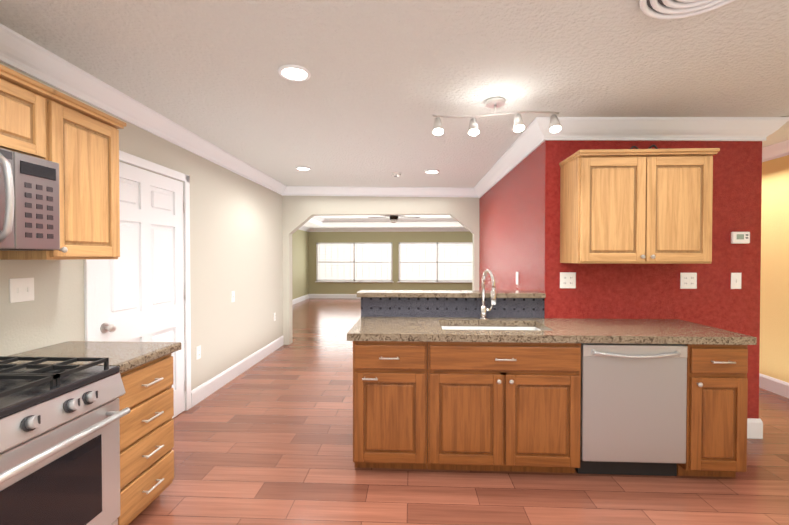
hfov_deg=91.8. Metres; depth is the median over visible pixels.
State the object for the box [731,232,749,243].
thermostat
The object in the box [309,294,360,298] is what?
baseboard
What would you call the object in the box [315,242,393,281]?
window
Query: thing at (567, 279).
outlet
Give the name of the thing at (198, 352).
electrical outlet
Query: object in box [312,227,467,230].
crown molding
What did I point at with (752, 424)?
baseboard
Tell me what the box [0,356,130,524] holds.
range
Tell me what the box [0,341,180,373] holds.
countertop
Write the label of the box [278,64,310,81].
recessed light
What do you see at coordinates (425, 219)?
crown molding
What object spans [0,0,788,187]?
ceiling
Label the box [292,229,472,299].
wall
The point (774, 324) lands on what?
wall
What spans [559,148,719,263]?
upper cabinet
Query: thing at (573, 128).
crown molding
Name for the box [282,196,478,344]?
wall
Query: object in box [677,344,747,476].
base cabinet
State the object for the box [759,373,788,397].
baseboard
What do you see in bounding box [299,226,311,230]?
crown molding
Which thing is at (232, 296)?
light switch
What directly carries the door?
in the wall at (235, 232)
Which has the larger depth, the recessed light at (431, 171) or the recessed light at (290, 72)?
the recessed light at (431, 171)
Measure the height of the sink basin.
0.196 m
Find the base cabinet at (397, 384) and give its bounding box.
[353,341,440,469]
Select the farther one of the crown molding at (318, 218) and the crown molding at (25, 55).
the crown molding at (318, 218)
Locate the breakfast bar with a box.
[356,290,545,317]
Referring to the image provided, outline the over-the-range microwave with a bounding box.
[0,148,59,250]
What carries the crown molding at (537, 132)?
attached to the wall at (519, 217)
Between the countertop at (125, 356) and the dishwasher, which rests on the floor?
the dishwasher
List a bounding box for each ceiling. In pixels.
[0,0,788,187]
[303,215,463,227]
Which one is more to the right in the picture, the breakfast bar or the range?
the breakfast bar
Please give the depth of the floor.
2.26 m
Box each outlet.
[196,345,200,359]
[560,272,575,287]
[680,273,696,288]
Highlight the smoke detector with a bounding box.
[391,172,401,176]
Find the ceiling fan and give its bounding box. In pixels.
[368,215,419,222]
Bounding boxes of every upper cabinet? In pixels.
[0,64,126,259]
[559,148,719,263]
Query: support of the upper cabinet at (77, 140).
attached to the wall at (235, 232)
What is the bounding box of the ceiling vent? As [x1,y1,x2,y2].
[639,0,734,18]
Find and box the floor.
[128,298,788,524]
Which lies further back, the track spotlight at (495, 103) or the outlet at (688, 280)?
the outlet at (688, 280)
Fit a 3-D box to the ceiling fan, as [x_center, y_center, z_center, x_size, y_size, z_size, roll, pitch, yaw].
[-0.009,-1.112,8.997,1.256,0.383,1.200,0,1,3]
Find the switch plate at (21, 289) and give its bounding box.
[9,278,33,302]
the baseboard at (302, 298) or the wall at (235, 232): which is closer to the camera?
the wall at (235, 232)
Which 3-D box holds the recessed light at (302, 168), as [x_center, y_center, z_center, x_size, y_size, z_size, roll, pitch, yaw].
[-1.062,-1.097,4.456,0.178,0.022,0.178,0,1,3]
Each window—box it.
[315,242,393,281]
[397,242,472,282]
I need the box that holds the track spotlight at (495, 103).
[432,97,561,135]
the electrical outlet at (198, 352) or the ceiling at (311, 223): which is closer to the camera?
the electrical outlet at (198, 352)
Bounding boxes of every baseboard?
[191,336,283,406]
[292,294,308,304]
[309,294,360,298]
[747,418,758,438]
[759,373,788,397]
[759,418,762,438]
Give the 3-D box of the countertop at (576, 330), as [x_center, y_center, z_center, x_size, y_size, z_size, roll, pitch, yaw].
[0.900,0.441,2.539,2.342,0.044,0.633,0,1,3]
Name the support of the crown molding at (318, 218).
attached to the wall at (304, 263)
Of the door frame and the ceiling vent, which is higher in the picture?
the ceiling vent
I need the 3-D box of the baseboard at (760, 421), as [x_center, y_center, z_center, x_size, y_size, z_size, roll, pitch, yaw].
[2.727,1.190,4.163,0.016,0.140,2.786,0,1,3]
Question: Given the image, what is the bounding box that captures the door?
[95,162,185,418]
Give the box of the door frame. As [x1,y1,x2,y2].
[84,150,190,410]
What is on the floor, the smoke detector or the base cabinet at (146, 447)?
the base cabinet at (146, 447)
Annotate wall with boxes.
[0,61,282,390]
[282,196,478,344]
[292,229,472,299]
[479,141,761,418]
[759,155,788,382]
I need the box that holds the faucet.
[479,270,495,319]
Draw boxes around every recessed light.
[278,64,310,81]
[296,166,310,170]
[424,170,439,173]
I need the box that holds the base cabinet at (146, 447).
[117,354,173,524]
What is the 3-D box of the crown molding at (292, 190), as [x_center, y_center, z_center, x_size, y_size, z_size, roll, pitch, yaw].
[-0.161,-1.034,5.611,2.810,0.188,0.100,0,1,3]
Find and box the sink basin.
[441,326,539,329]
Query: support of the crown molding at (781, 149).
attached to the wall at (774, 324)
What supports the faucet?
on the countertop at (576, 330)
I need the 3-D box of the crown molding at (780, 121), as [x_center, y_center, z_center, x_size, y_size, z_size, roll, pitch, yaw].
[2.767,-0.961,4.090,0.100,0.137,2.870,0,1,3]
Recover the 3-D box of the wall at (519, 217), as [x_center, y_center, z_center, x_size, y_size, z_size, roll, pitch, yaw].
[1.950,0.009,4.191,1.540,2.500,2.770,0,1,3]
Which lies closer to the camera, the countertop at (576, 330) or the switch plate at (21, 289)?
the switch plate at (21, 289)
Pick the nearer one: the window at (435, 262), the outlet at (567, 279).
the outlet at (567, 279)
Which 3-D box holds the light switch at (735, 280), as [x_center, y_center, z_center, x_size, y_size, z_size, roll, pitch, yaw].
[2.482,0.133,2.773,0.072,0.118,0.015,0,1,3]
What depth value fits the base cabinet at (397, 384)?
2.29 m
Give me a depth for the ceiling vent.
1.50 m
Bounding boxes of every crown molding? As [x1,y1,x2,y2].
[0,23,287,195]
[288,186,471,197]
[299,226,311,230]
[312,216,323,222]
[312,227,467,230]
[324,218,456,222]
[472,117,555,197]
[548,117,775,141]
[762,117,788,150]
[762,140,788,161]
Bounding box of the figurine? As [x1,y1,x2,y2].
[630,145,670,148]
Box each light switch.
[231,291,234,301]
[731,273,740,288]
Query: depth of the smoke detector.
4.61 m
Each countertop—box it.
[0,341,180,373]
[347,317,756,344]
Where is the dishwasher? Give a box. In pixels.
[575,343,686,475]
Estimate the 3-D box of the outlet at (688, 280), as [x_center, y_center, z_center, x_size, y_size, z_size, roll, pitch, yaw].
[2.148,0.133,2.792,0.115,0.118,0.008,0,1,3]
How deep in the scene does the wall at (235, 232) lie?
3.65 m
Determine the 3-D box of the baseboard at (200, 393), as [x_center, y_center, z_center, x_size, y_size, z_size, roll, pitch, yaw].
[-1.730,1.185,4.556,0.016,0.140,2.410,0,1,3]
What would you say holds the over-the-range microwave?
attached to the upper cabinet at (77, 140)

